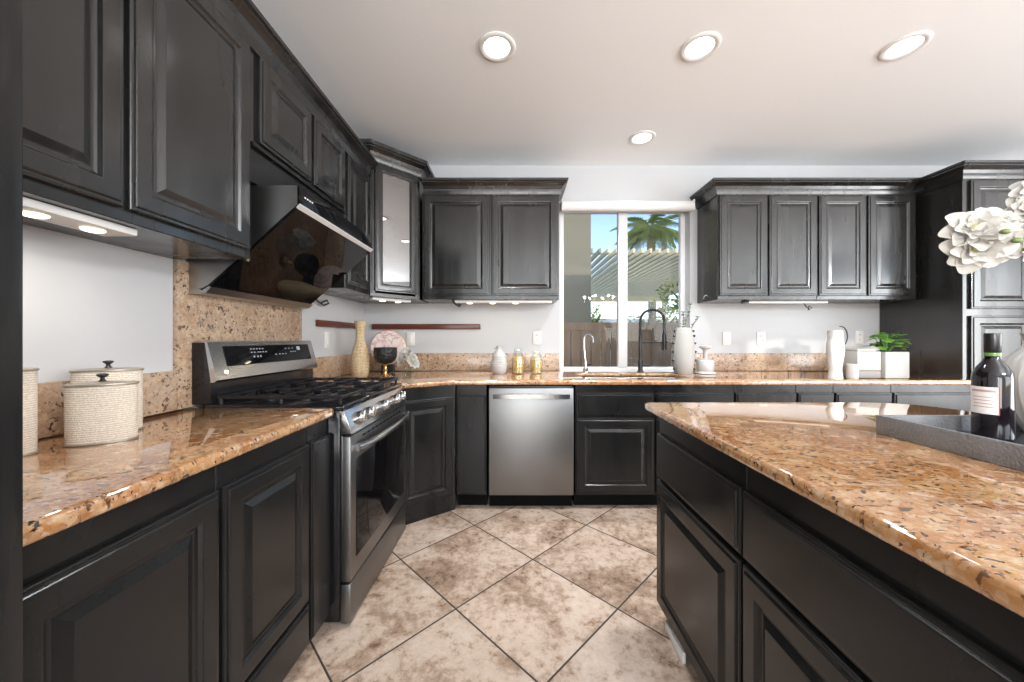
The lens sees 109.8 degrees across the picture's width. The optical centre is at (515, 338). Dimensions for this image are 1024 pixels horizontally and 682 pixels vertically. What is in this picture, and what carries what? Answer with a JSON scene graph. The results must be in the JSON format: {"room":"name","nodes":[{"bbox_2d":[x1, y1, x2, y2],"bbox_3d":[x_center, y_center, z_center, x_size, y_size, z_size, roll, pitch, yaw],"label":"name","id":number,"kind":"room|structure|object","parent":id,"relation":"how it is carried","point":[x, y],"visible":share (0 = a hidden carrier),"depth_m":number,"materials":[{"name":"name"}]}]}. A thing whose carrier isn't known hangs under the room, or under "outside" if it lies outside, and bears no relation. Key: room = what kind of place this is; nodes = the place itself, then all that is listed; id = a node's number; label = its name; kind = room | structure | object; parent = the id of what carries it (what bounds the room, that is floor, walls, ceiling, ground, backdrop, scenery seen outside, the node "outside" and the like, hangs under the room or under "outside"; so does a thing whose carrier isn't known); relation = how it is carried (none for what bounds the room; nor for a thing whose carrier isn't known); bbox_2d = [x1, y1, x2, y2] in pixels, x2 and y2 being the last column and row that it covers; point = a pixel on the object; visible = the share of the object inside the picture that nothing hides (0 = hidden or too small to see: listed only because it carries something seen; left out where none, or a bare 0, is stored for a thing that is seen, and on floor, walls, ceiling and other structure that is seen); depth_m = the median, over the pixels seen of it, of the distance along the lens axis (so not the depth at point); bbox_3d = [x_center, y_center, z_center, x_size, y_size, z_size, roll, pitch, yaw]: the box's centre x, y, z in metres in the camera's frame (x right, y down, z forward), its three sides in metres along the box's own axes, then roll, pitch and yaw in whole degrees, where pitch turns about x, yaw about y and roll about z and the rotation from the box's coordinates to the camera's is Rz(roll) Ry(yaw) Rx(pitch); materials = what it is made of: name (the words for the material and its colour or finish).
{"room":"kitchen","nodes":[
{"label":"kitchen","id":0,"kind":"room"},
{"bbox_2d":[23,224,362,407],"bbox_3d":[-1.450,-0.180,-0.175,0.150,2.770,7.150,0,0,0],"label":"wall","id":1,"kind":"structure","parent":0,"point":[87,303],"depth_m":1.20,"materials":[{"name":"white paint"}]},
{"bbox_2d":[38,371,176,438],"bbox_3d":[-1.365,0.206,0.979,0.020,0.158,0.928,0,0,0],"label":"backsplash","id":2,"kind":"structure","parent":1,"relation":"attached to","point":[159,388],"depth_m":1.09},
{"bbox_2d":[23,0,249,258],"bbox_3d":[-1.209,-0.750,0.981,0.330,0.860,0.932,0,0,0],"label":"upper cabinet","id":3,"kind":"object","parent":1,"relation":"attached to","point":[136,113],"visible":0.91,"depth_m":1.02,"materials":[{"name":"black paint"}]},
{"bbox_2d":[23,197,136,235],"bbox_3d":[-1.150,-0.306,0.790,0.100,0.027,0.520,0,0,0],"label":"light","id":4,"kind":"object","parent":3,"relation":"attached to","point":[33,209],"visible":0.91,"depth_m":0.91,"materials":[{"name":"white plastic"}]},
{"bbox_2d":[210,0,377,176],"bbox_3d":[-1.033,-1.224,1.565,0.070,0.112,2.100,0,0,0],"label":"crown molding","id":5,"kind":"structure","parent":3,"relation":"attached to","point":[246,18],"depth_m":1.65,"materials":[{"name":"black paint"}]},
{"bbox_2d":[173,260,301,409],"bbox_3d":[-1.364,-0.017,1.864,0.020,0.602,0.842,0,0,0],"label":"backsplash","id":6,"kind":"structure","parent":1,"relation":"attached to","point":[195,317],"depth_m":1.59,"materials":[{"name":"stone"}]},
{"bbox_2d":[189,185,372,308],"bbox_3d":[-1.120,-0.412,1.869,0.466,0.450,0.753,0,0,0],"label":"range hood","id":7,"kind":"object","parent":1,"relation":"attached to","point":[300,247],"visible":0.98,"depth_m":1.66,"materials":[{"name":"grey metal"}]},
{"bbox_2d":[250,49,345,216],"bbox_3d":[-1.209,-0.910,1.849,0.330,0.540,0.801,0,0,0],"label":"upper cabinet","id":8,"kind":"object","parent":1,"relation":"attached to","point":[289,145],"visible":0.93,"depth_m":1.67,"materials":[{"name":"black paint"}]},
{"bbox_2d":[324,331,329,347],"bbox_3d":[-1.369,0.005,2.620,0.011,0.120,0.074,0,0,0],"label":"wall outlet","id":9,"kind":"object","parent":1,"relation":"attached to","point":[326,333],"visible":1,"depth_m":2.61,"materials":[{"name":"white plastic"}]},
{"bbox_2d":[313,354,350,380],"bbox_3d":[-1.365,0.206,2.757,0.020,0.158,0.944,0,0,0],"label":"backsplash","id":10,"kind":"structure","parent":1,"relation":"attached to","point":[328,366],"depth_m":2.67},
{"bbox_2d":[316,320,355,328],"bbox_3d":[-1.359,-0.110,2.835,0.029,0.046,0.730,0,0,0],"label":"wall shelf","id":11,"kind":"object","parent":1,"relation":"attached to","point":[321,323],"visible":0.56,"depth_m":2.68,"materials":[{"name":"brown wood"}]},
{"bbox_2d":[323,153,369,294],"bbox_3d":[-1.209,-0.750,2.434,0.330,0.860,0.364,0,0,0],"label":"upper cabinet","id":12,"kind":"object","parent":1,"relation":"attached to","point":[356,281],"visible":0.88,"depth_m":2.40,"materials":[{"name":"black paint"}]},
{"bbox_2d":[329,163,428,303],"bbox_3d":[-1.075,-0.818,2.938,0.597,0.995,0.620,0,0,0],"label":"upper cabinet","id":13,"kind":"object","parent":1,"relation":"attached to","point":[395,195],"visible":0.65,"depth_m":2.90,"materials":[{"name":"black paint"}]},
{"bbox_2d":[370,297,410,302],"bbox_3d":[-0.987,-0.306,2.853,0.320,0.027,0.060,0,0,-45],"label":"light","id":14,"kind":"object","parent":13,"relation":"attached to","point":[380,299],"visible":1,"depth_m":2.82,"materials":[{"name":"white plastic"}]},
{"bbox_2d":[383,213,409,233],"bbox_3d":[-1.075,-0.941,2.939,0.539,0.012,0.562,0,0,0],"label":"shelf","id":15,"kind":"object","parent":13,"relation":"attached to","point":[392,224],"depth_m":2.95,"materials":[{"name":"white paint"}]},
{"bbox_2d":[383,255,409,269],"bbox_3d":[-1.075,-0.621,2.939,0.539,0.012,0.562,0,0,0],"label":"shelf","id":16,"kind":"object","parent":13,"relation":"attached to","point":[389,263],"depth_m":2.93,"materials":[{"name":"white paint"}]},
{"bbox_2d":[360,139,434,180],"bbox_3d":[-0.967,-1.364,2.833,0.303,0.122,0.958,0,0,44],"label":"crown molding","id":17,"kind":"structure","parent":13,"relation":"attached to","point":[384,154],"depth_m":2.74,"materials":[{"name":"black paint"}]},
{"bbox_2d":[283,472,700,681],"bbox_3d":[2.413,1.265,-0.175,7.875,0.120,7.150,0,0,0],"label":"floor","id":18,"kind":"structure","parent":0,"point":[466,593],"depth_m":1.61,"materials":[{"name":"tile"}]},
{"bbox_2d":[0,0,22,681],"bbox_3d":[-1.037,-0.045,0.491,0.674,2.499,0.043,0,0,0],"label":"end panel","id":19,"kind":"object","parent":18,"relation":"on","point":[11,11],"visible":1,"depth_m":0.50,"materials":[{"name":"black paint"}]},
{"bbox_2d":[23,466,218,681],"bbox_3d":[-1.066,0.763,0.727,0.612,0.883,0.423,0,0,0],"label":"base cabinet","id":20,"kind":"object","parent":18,"relation":"on","point":[129,592],"visible":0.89,"depth_m":0.72,"materials":[{"name":"black paint"}]},
{"bbox_2d":[23,408,333,546],"bbox_3d":[-1.061,0.303,1.008,0.626,0.036,0.986,0,0,0],"label":"countertop","id":21,"kind":"structure","parent":20,"relation":"on","point":[64,488],"depth_m":0.87,"materials":[{"name":"stone"}]},
{"bbox_2d":[23,367,39,455],"bbox_3d":[-1.260,0.166,0.857,0.160,0.238,0.093,0,0,-36],"label":"canister","id":22,"kind":"object","parent":21,"relation":"on","point":[30,375],"visible":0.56,"depth_m":0.89,"materials":[{"name":"beige ceramic"}]},
{"bbox_2d":[62,373,139,446],"bbox_3d":[-1.147,0.190,1.000,0.145,0.189,0.084,0,0,-36],"label":"canister","id":23,"kind":"object","parent":21,"relation":"on","point":[102,411],"visible":1,"depth_m":0.97,"materials":[{"name":"beige ceramic"}]},
{"bbox_2d":[68,360,144,429],"bbox_3d":[-1.250,0.175,1.105,0.158,0.219,0.091,0,0,-36],"label":"canister","id":24,"kind":"object","parent":21,"relation":"on","point":[115,373],"visible":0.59,"depth_m":1.09,"materials":[{"name":"beige ceramic"}]},
{"bbox_2d":[215,428,308,681],"bbox_3d":[-1.066,0.763,1.141,0.612,0.883,0.405,0,0,0],"label":"base cabinet","id":25,"kind":"object","parent":18,"relation":"on","point":[264,490],"visible":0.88,"depth_m":1.10,"materials":[{"name":"black paint"}]},
{"bbox_2d":[192,340,409,622],"bbox_3d":[-0.987,0.607,1.885,0.732,1.196,0.766,0,0,0],"label":"gas range","id":26,"kind":"object","parent":18,"relation":"on","point":[366,428],"visible":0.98,"depth_m":1.65,"materials":[{"name":"silver metal"}]},
{"bbox_2d":[205,383,401,409],"bbox_3d":[-1.008,0.287,1.885,0.585,0.024,0.765,0,0,0],"label":"cooktop","id":27,"kind":"object","parent":26,"relation":"in","point":[359,400],"depth_m":1.60,"materials":[{"name":"black metal"}]},
{"bbox_2d":[306,419,329,639],"bbox_3d":[-1.066,0.763,1.417,0.612,0.883,0.145,0,0,0],"label":"base cabinet","id":28,"kind":"object","parent":18,"relation":"on","point":[318,441],"visible":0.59,"depth_m":1.39,"materials":[{"name":"black paint"}]},
{"bbox_2d":[402,385,454,524],"bbox_3d":[-0.821,0.763,2.567,0.646,0.883,0.494,0,0,42],"label":"base cabinet","id":29,"kind":"object","parent":18,"relation":"on","point":[430,425],"visible":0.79,"depth_m":2.41,"materials":[{"name":"black paint"}]},
{"bbox_2d":[457,385,488,504],"bbox_3d":[-0.311,0.763,2.886,0.213,0.883,0.712,0,0,0],"label":"base cabinet","id":30,"kind":"object","parent":18,"relation":"on","point":[472,400],"visible":0.76,"depth_m":2.53,"materials":[{"name":"black paint"}]},
{"bbox_2d":[489,385,573,505],"bbox_3d":[0.110,0.769,2.804,0.598,0.872,0.651,0,0,0],"label":"dishwasher","id":31,"kind":"object","parent":18,"relation":"on","point":[531,427],"visible":0.98,"depth_m":2.53,"materials":[{"name":"silver metal"}]},
{"bbox_2d":[489,385,572,386],"bbox_3d":[0.109,0.719,2.846,0.596,0.772,0.568,0,0,0],"label":"tub","id":32,"kind":"object","parent":31,"relation":"in","point":[489,385],"depth_m":2.56,"materials":[{"name":"black metal"}]},
{"bbox_2d":[572,377,733,504],"bbox_3d":[0.985,0.763,2.886,1.120,0.883,0.712,0,0,0],"label":"base cabinet","id":33,"kind":"object","parent":18,"relation":"on","point":[615,437],"visible":0.51,"depth_m":2.53,"materials":[{"name":"black paint"}]},
{"bbox_2d":[316,371,969,388],"bbox_3d":[0.952,0.303,2.766,4.652,0.036,0.966,0,0,0],"label":"countertop","id":34,"kind":"structure","parent":33,"relation":"on","point":[422,378],"depth_m":2.53,"materials":[{"name":"stone"}]},
{"bbox_2d":[350,321,369,377],"bbox_3d":[-1.165,0.074,2.700,0.132,0.420,0.132,0,0,0],"label":"bottle vase","id":35,"kind":"object","parent":34,"relation":"on","point":[360,359],"visible":1,"depth_m":2.66,"materials":[{"name":"wicker"}]},
{"bbox_2d":[373,347,396,377],"bbox_3d":[-0.972,0.173,2.690,0.170,0.222,0.170,0,0,0],"label":"goblet","id":36,"kind":"object","parent":34,"relation":"on","point":[383,355],"visible":1,"depth_m":2.63,"materials":[{"name":"black"}]},
{"bbox_2d":[373,347,396,363],"bbox_3d":[-0.972,0.124,2.690,0.170,0.124,0.170,0,0,0],"label":"bowl","id":37,"kind":"object","parent":36,"relation":"on","point":[383,355],"depth_m":2.63,"materials":[{"name":"black"}]},
{"bbox_2d":[371,330,405,373],"bbox_3d":[-1.055,0.104,2.980,0.290,0.361,0.060,0,0,0],"label":"round plaque","id":38,"kind":"object","parent":34,"relation":"on","point":[385,338],"visible":0.72,"depth_m":2.97,"materials":[{"name":"pink stone"}]},
{"bbox_2d":[402,365,415,376],"bbox_3d":[-0.800,0.242,2.700,0.080,0.085,0.080,0,0,0],"label":"glass","id":39,"kind":"object","parent":34,"relation":"on","point":[404,365],"visible":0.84,"depth_m":2.71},
{"bbox_2d":[401,347,413,374],"bbox_3d":[-0.799,0.166,2.659,0.073,0.214,0.063,0,0,40],"label":"flower","id":40,"kind":"object","parent":39,"relation":"in","point":[408,350],"visible":0.98,"depth_m":2.66,"materials":[{"name":"white plant"}]},
{"bbox_2d":[408,359,419,375],"bbox_3d":[-0.751,0.208,2.665,0.076,0.132,0.070,0,0,0],"label":"flower","id":41,"kind":"object","parent":39,"relation":"in","point":[414,363],"visible":1,"depth_m":2.66,"materials":[{"name":"white plant"}]},
{"bbox_2d":[491,346,507,373],"bbox_3d":[-0.134,0.171,2.950,0.140,0.228,0.140,0,0,0],"label":"bottle","id":42,"kind":"object","parent":34,"relation":"on","point":[499,363],"visible":0.99,"depth_m":2.90,"materials":[{"name":"white ceramic"}]},
{"bbox_2d":[530,350,542,373],"bbox_3d":[0.170,0.189,2.950,0.104,0.191,0.104,0,0,0],"label":"glass jar","id":43,"kind":"object","parent":34,"relation":"on","point":[533,350],"visible":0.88,"depth_m":2.95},
{"bbox_2d":[530,358,541,372],"bbox_3d":[0.170,0.217,2.950,0.095,0.115,0.095,0,0,0],"label":"filling","id":44,"kind":"object","parent":43,"relation":"in","point":[536,363],"visible":1,"depth_m":2.91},
{"bbox_2d":[583,334,593,371],"bbox_3d":[0.626,0.121,3.100,0.095,0.328,0.048,0,0,0],"label":"filter faucet","id":45,"kind":"object","parent":34,"relation":"on","point":[585,369],"visible":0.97,"depth_m":3.10,"materials":[{"name":"silver metal"}]},
{"bbox_2d":[585,377,670,377],"bbox_3d":[0.900,0.413,2.840,0.810,0.184,0.370,0,0,0],"label":"sink","id":46,"kind":"object","parent":34,"relation":"in","point":[585,377],"visible":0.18,"depth_m":3.02,"materials":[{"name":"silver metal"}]},
{"bbox_2d":[637,308,666,371],"bbox_3d":[1.168,0.010,3.083,0.246,0.549,0.056,0,0,11],"label":"kitchen faucet","id":47,"kind":"object","parent":34,"relation":"on","point":[664,337],"visible":1,"depth_m":3.08,"materials":[{"name":"black metal"}]},
{"bbox_2d":[672,327,696,373],"bbox_3d":[1.376,0.096,2.947,0.171,0.378,0.164,0,0,42],"label":"vase","id":48,"kind":"object","parent":34,"relation":"on","point":[683,344],"visible":1,"depth_m":2.90,"materials":[{"name":"white ceramic"}]},
{"bbox_2d":[694,345,715,374],"bbox_3d":[1.555,0.169,2.950,0.160,0.232,0.160,0,0,0],"label":"press","id":49,"kind":"object","parent":34,"relation":"on","point":[706,366],"visible":0.99,"depth_m":2.91,"materials":[{"name":"white ceramic"}]},
{"bbox_2d":[696,359,714,371],"bbox_3d":[1.555,0.214,2.950,0.134,0.096,0.134,0,0,0],"label":"jar","id":50,"kind":"object","parent":49,"relation":"on","point":[702,365],"depth_m":2.90,"materials":[{"name":"white ceramic"}]},
{"bbox_2d":[826,330,844,378],"bbox_3d":[2.310,0.112,2.603,0.115,0.345,0.085,0,0,0],"label":"vase","id":51,"kind":"object","parent":34,"relation":"on","point":[835,344],"visible":1,"depth_m":2.58,"materials":[{"name":"white ceramic"}]},
{"bbox_2d":[845,364,858,378],"bbox_3d":[2.428,0.232,2.595,0.074,0.105,0.074,0,0,0],"label":"cup","id":52,"kind":"object","parent":34,"relation":"on","point":[852,370],"visible":1,"depth_m":2.57,"materials":[{"name":"white ceramic"}]},
{"bbox_2d":[843,348,880,377],"bbox_3d":[2.555,0.177,2.680,0.172,0.215,0.162,0,0,0],"label":"box","id":53,"kind":"object","parent":34,"relation":"on","point":[868,359],"visible":0.68,"depth_m":2.60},
{"bbox_2d":[863,332,911,378],"bbox_3d":[2.732,0.117,2.663,0.260,0.334,0.260,0,0,-35],"label":"potted plant","id":54,"kind":"object","parent":34,"relation":"on","point":[894,364],"visible":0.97,"depth_m":2.58,"materials":[{"name":"green plant"}]},
{"bbox_2d":[657,419,747,681],"bbox_3d":[1.151,0.763,1.259,1.102,0.883,0.582,0,0,0],"label":"base cabinet","id":55,"kind":"object","parent":18,"relation":"on","point":[700,487],"visible":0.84,"depth_m":1.17,"materials":[{"name":"black paint"}]},
{"bbox_2d":[665,620,685,663],"bbox_3d":[0.624,1.182,1.410,0.013,0.044,0.160,0,0,0],"label":"vent","id":56,"kind":"object","parent":55,"relation":"attached to","point":[675,642],"visible":0.92,"depth_m":1.39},
{"bbox_2d":[733,385,795,401],"bbox_3d":[1.766,0.763,2.886,0.439,0.883,0.712,0,0,0],"label":"base cabinet","id":57,"kind":"object","parent":18,"relation":"on","point":[742,393],"visible":0.07,"depth_m":2.54,"materials":[{"name":"black paint"}]},
{"bbox_2d":[795,385,833,401],"bbox_3d":[2.118,0.763,2.886,0.264,0.883,0.712,0,0,0],"label":"base cabinet","id":58,"kind":"object","parent":18,"relation":"on","point":[804,393],"visible":0.07,"depth_m":2.54,"materials":[{"name":"black paint"}]},
{"bbox_2d":[833,385,891,402],"bbox_3d":[2.455,0.763,2.886,0.409,0.883,0.712,0,0,0],"label":"base cabinet","id":59,"kind":"object","parent":18,"relation":"on","point":[842,393],"visible":0.09,"depth_m":2.54,"materials":[{"name":"black paint"}]},
{"bbox_2d":[743,467,1023,681],"bbox_3d":[1.151,0.763,0.663,1.102,0.883,0.607,0,0,0],"label":"base cabinet","id":60,"kind":"object","parent":18,"relation":"on","point":[826,599],"visible":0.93,"depth_m":0.66,"materials":[{"name":"black paint"}]},
{"bbox_2d":[890,385,969,411],"bbox_3d":[2.970,0.763,2.886,0.618,0.883,0.712,0,0,0],"label":"base cabinet","id":61,"kind":"object","parent":18,"relation":"on","point":[957,397],"visible":0.08,"depth_m":2.53,"materials":[{"name":"black paint"}]},
{"bbox_2d":[880,180,1023,378],"bbox_3d":[3.782,0.013,2.934,1.000,2.385,0.626,0,0,0],"label":"tall cabinet","id":62,"kind":"object","parent":18,"relation":"on","point":[951,311],"visible":0.5,"depth_m":2.70,"materials":[{"name":"black paint"}]},
{"bbox_3d":[1.151,0.764,0.080,1.102,0.883,0.559,0,0,0],"label":"cabinet","id":63,"kind":"object","parent":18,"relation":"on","visible":0},
{"bbox_2d":[645,402,1023,617],"bbox_3d":[1.188,0.303,0.690,1.225,0.036,1.880,0,0,0],"label":"countertop","id":64,"kind":"structure","parent":63,"relation":"on","point":[960,516],"depth_m":0.74,"materials":[{"name":"stone"}]},
{"bbox_2d":[876,415,1023,470],"bbox_3d":[1.400,0.257,0.755,0.620,0.055,0.670,0,0,0],"label":"serving tray","id":65,"kind":"object","parent":64,"relation":"on","point":[949,433],"visible":0.88,"depth_m":0.94,"materials":[{"name":"metal"}]},
{"bbox_2d":[970,333,1015,439],"bbox_3d":[1.325,0.129,1.000,0.077,0.290,0.076,0,0,0],"label":"wine bottle","id":66,"kind":"object","parent":65,"relation":"on","point":[992,381],"visible":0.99,"depth_m":0.98,"materials":[{"name":"black glass"}]},
{"bbox_2d":[972,388,995,407],"bbox_3d":[1.290,0.164,0.994,0.007,0.048,0.045,0,0,-10],"label":"print","id":67,"kind":"object","parent":66,"relation":"attached to","point":[981,397],"depth_m":0.99,"materials":[{"name":"white"}]},
{"bbox_2d":[1003,333,1023,431],"bbox_3d":[1.520,0.129,1.020,0.191,0.290,0.191,0,0,0],"label":"ribbed vase","id":68,"kind":"object","parent":65,"relation":"on","point":[1015,360],"visible":0.59,"depth_m":1.03,"materials":[{"name":"white ceramic"}]},
{"bbox_2d":[938,207,1023,273],"bbox_3d":[1.361,-0.180,0.973,0.326,0.373,0.108,0,0,0],"label":"flower","id":69,"kind":"object","parent":68,"relation":"in","point":[979,238],"visible":1,"depth_m":0.97,"materials":[{"name":"white plant"}]},
{"bbox_2d":[1004,181,1023,222],"bbox_3d":[1.455,-0.227,0.980,0.165,0.466,0.099,0,0,0],"label":"branch","id":70,"kind":"object","parent":68,"relation":"in","point":[1014,203],"visible":0.7,"depth_m":1.00,"materials":[{"name":"white plant"}]},
{"bbox_2d":[252,0,1023,165],"bbox_3d":[2.413,-1.625,-0.175,7.875,0.120,7.150,0,0,0],"label":"ceiling","id":71,"kind":"structure","parent":0,"point":[787,82],"depth_m":2.16,"materials":[{"name":"paint"}]},
{"bbox_2d":[478,31,515,61],"bbox_3d":[-0.099,-1.560,1.930,0.200,0.008,0.200,0,0,0],"label":"recessed light","id":72,"kind":"object","parent":71,"relation":"in","point":[495,46],"visible":1,"depth_m":1.92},
{"bbox_2d":[484,37,509,56],"bbox_3d":[-0.099,-1.563,1.930,0.139,0.001,0.139,0,0,0],"label":"diffuser","id":73,"kind":"object","parent":72,"relation":"attached to","point":[493,46],"depth_m":1.93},
{"bbox_2d":[629,130,655,144],"bbox_3d":[0.985,-1.560,2.800,0.200,0.008,0.200,0,0,0],"label":"recessed light","id":74,"kind":"object","parent":71,"relation":"in","point":[641,137],"visible":1,"depth_m":2.79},
{"bbox_2d":[633,133,651,142],"bbox_3d":[0.985,-1.563,2.800,0.139,0.001,0.139,0,0,0],"label":"diffuser","id":75,"kind":"object","parent":74,"relation":"attached to","point":[637,137],"depth_m":2.79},
{"bbox_2d":[679,31,720,61],"bbox_3d":[0.989,-1.560,1.930,0.200,0.008,0.200,0,0,0],"label":"recessed light","id":76,"kind":"object","parent":71,"relation":"in","point":[703,45],"visible":1,"depth_m":1.92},
{"bbox_2d":[686,37,714,56],"bbox_3d":[0.989,-1.563,1.930,0.139,0.001,0.139,0,0,0],"label":"diffuser","id":77,"kind":"object","parent":76,"relation":"attached to","point":[695,46],"depth_m":1.92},
{"bbox_2d":[878,30,932,60],"bbox_3d":[2.080,-1.560,1.925,0.200,0.008,0.200,0,0,0],"label":"recessed light","id":78,"kind":"object","parent":71,"relation":"in","point":[909,44],"visible":1,"depth_m":1.92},
{"bbox_2d":[886,36,923,56],"bbox_3d":[2.080,-1.563,1.925,0.139,0.001,0.139,0,0,0],"label":"diffuser","id":79,"kind":"object","parent":78,"relation":"attached to","point":[904,46],"depth_m":1.92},
{"bbox_2d":[363,166,948,471],"bbox_3d":[2.413,-0.180,3.325,7.575,2.770,0.150,0,0,0],"label":"wall","id":80,"kind":"structure","parent":0,"point":[788,328],"depth_m":3.25,"materials":[{"name":"white paint"}]},
{"bbox_2d":[407,332,414,345],"bbox_3d":[-0.945,0.000,3.244,0.074,0.120,0.011,0,0,0],"label":"wall outlet","id":81,"kind":"object","parent":80,"relation":"attached to","point":[410,335],"visible":1,"depth_m":3.24,"materials":[{"name":"white plastic"}]},
{"bbox_2d":[372,324,480,328],"bbox_3d":[-0.800,-0.111,3.233,0.970,0.048,0.031,0,0,0],"label":"wall shelf","id":82,"kind":"object","parent":80,"relation":"attached to","point":[374,326],"visible":1,"depth_m":3.22,"materials":[{"name":"brown wood"}]},
{"bbox_2d":[369,353,558,370],"bbox_3d":[-0.492,0.206,3.240,1.765,0.158,0.020,0,0,0],"label":"backsplash","id":83,"kind":"structure","parent":80,"relation":"attached to","point":[427,361],"depth_m":3.23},
{"bbox_2d":[422,194,558,303],"bbox_3d":[-0.203,-0.750,3.074,1.109,0.860,0.348,0,0,0],"label":"upper cabinet","id":84,"kind":"object","parent":80,"relation":"attached to","point":[475,247],"visible":1,"depth_m":2.90,"materials":[{"name":"black paint"}]},
{"bbox_2d":[422,177,568,200],"bbox_3d":[-0.162,-1.224,3.050,1.165,0.112,0.395,0,0,0],"label":"crown molding","id":85,"kind":"structure","parent":84,"relation":"attached to","point":[431,185],"depth_m":2.89,"materials":[{"name":"black paint"}]},
{"bbox_2d":[455,300,551,303],"bbox_3d":[-0.100,-0.306,2.990,0.800,0.027,0.060,0,0,0],"label":"light","id":86,"kind":"object","parent":84,"relation":"attached to","point":[456,301],"visible":0.99,"depth_m":2.96,"materials":[{"name":"white plastic"}]},
{"bbox_2d":[533,331,540,344],"bbox_3d":[0.193,-0.010,3.244,0.074,0.120,0.012,0,0,0],"label":"wall outlet","id":87,"kind":"object","parent":80,"relation":"attached to","point":[536,334],"visible":1,"depth_m":3.24,"materials":[{"name":"white plastic"}]},
{"bbox_2d":[560,212,684,370],"bbox_3d":[0.989,-0.455,3.348,1.173,1.520,0.075,0,0,0],"label":"window","id":88,"kind":"structure","parent":80,"relation":"in","point":[621,216],"depth_m":3.33,"materials":[{"name":"white plastic"}]},
{"bbox_2d":[560,199,694,212],"bbox_3d":[0.990,-1.183,3.201,1.170,0.095,0.096,0,0,0],"label":"roller blind","id":89,"kind":"object","parent":80,"relation":"attached to","point":[565,206],"visible":1,"depth_m":3.16,"materials":[{"name":"fabric"}]},
{"bbox_2d":[723,332,730,344],"bbox_3d":[1.905,-0.005,3.244,0.074,0.120,0.011,0,0,0],"label":"wall outlet","id":90,"kind":"object","parent":80,"relation":"attached to","point":[726,335],"visible":1,"depth_m":3.24,"materials":[{"name":"white plastic"}]},
{"bbox_2d":[697,195,816,303],"bbox_3d":[2.024,-0.750,3.074,0.837,0.860,0.348,0,0,0],"label":"upper cabinet","id":91,"kind":"object","parent":80,"relation":"attached to","point":[750,247],"visible":1,"depth_m":2.90,"materials":[{"name":"black paint"}]},
{"bbox_2d":[747,301,827,303],"bbox_3d":[2.280,-0.309,3.020,0.660,0.022,0.035,0,0,0],"label":"light","id":92,"kind":"object","parent":91,"relation":"attached to","point":[749,302],"visible":0.94,"depth_m":3.00,"materials":[{"name":"white plastic"}]},
{"bbox_2d":[690,160,1023,209],"bbox_3d":[2.936,-1.224,2.911,2.729,0.112,0.674,0,0,0],"label":"crown molding","id":93,"kind":"structure","parent":91,"relation":"attached to","point":[716,186],"depth_m":2.87,"materials":[{"name":"black paint"}]},
{"bbox_2d":[757,332,764,344],"bbox_3d":[2.215,-0.005,3.244,0.074,0.120,0.012,0,0,0],"label":"wall outlet","id":94,"kind":"object","parent":80,"relation":"attached to","point":[760,335],"visible":1,"depth_m":3.24,"materials":[{"name":"white plastic"}]},
{"bbox_2d":[694,353,827,370],"bbox_3d":[2.442,0.206,3.240,1.674,0.158,0.020,0,0,0],"label":"backsplash","id":95,"kind":"structure","parent":80,"relation":"attached to","point":[723,361],"depth_m":3.23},
{"bbox_2d":[855,331,863,343],"bbox_3d":[3.100,-0.015,3.244,0.074,0.120,0.012,0,0,0],"label":"wall outlet","id":96,"kind":"object","parent":80,"relation":"attached to","point":[859,335],"visible":1,"depth_m":3.24,"materials":[{"name":"white plastic"}]},
{"bbox_2d":[809,194,915,303],"bbox_3d":[2.848,-0.750,3.074,0.804,0.860,0.348,0,0,0],"label":"upper cabinet","id":97,"kind":"object","parent":80,"relation":"attached to","point":[866,244],"visible":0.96,"depth_m":2.90,"materials":[{"name":"black paint"}]},
{"label":"outside","id":98,"kind":"structure","parent":0,"visible":0},
{"bbox_3d":[10.000,1.405,36.705,100.000,0.100,66.590,0,0,0],"label":"ground","id":99,"kind":"structure","parent":98,"visible":0},
{"bbox_2d":[564,214,590,321],"bbox_3d":[-2.375,-1.795,6.600,7.850,6.300,0.900,0,0,0],"label":"house","id":100,"kind":"structure","parent":99,"relation":"on","point":[577,227],"depth_m":6.30,"materials":[{"name":"beige paint"}]},
{"bbox_2d":[591,304,605,321],"bbox_3d":[1.950,0.248,8.997,0.673,2.217,0.617,0,0,0],"label":"shrub","id":101,"kind":"object","parent":99,"relation":"on","point":[596,309],"visible":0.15,"depth_m":8.94,"materials":[{"name":"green plant"}]},
{"bbox_2d":[564,322,677,366],"bbox_3d":[2.517,0.540,6.010,7.033,1.630,0.080,0,0,0],"label":"fence","id":102,"kind":"object","parent":99,"relation":"on","point":[597,354],"visible":0.12,"depth_m":5.99,"materials":[{"name":"brown wood"}]},
{"bbox_2d":[591,248,677,321],"bbox_3d":[3.850,-0.250,11.100,4.700,3.210,7.800,0,0,0],"label":"pergola","id":103,"kind":"object","parent":99,"relation":"on","point":[648,270],"visible":0.39,"depth_m":9.78,"materials":[{"name":"wood"}]},
{"bbox_2d":[594,319,675,358],"bbox_3d":[11.000,0.005,24.150,30.000,2.700,0.300,0,0,0],"label":"wall","id":104,"kind":"structure","parent":99,"relation":"on","point":[606,320],"depth_m":24.00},
{"bbox_2d":[610,214,677,321],"bbox_3d":[7.606,-2.629,19.945,4.545,7.978,4.371,0,0,-41],"label":"palm tree","id":105,"kind":"object","parent":99,"relation":"on","point":[640,231],"visible":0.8,"depth_m":19.66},
{"bbox_2d":[652,276,677,366],"bbox_3d":[2.940,0.104,6.671,0.917,2.504,0.798,0,0,0],"label":"shrub","id":106,"kind":"object","parent":99,"relation":"on","point":[674,308],"visible":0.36,"depth_m":6.68,"materials":[{"name":"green plant"}]},
{"bbox_3d":[0.020,0.180,2.950,0.104,0.208,0.104,0,0,0],"label":"glass jar","id":107,"kind":"object","parent":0,"visible":0},
{"bbox_2d":[512,356,523,372],"bbox_3d":[0.020,0.207,2.950,0.095,0.135,0.095,0,0,0],"label":"filling","id":108,"kind":"object","parent":107,"relation":"in","point":[517,361],"visible":1,"depth_m":2.91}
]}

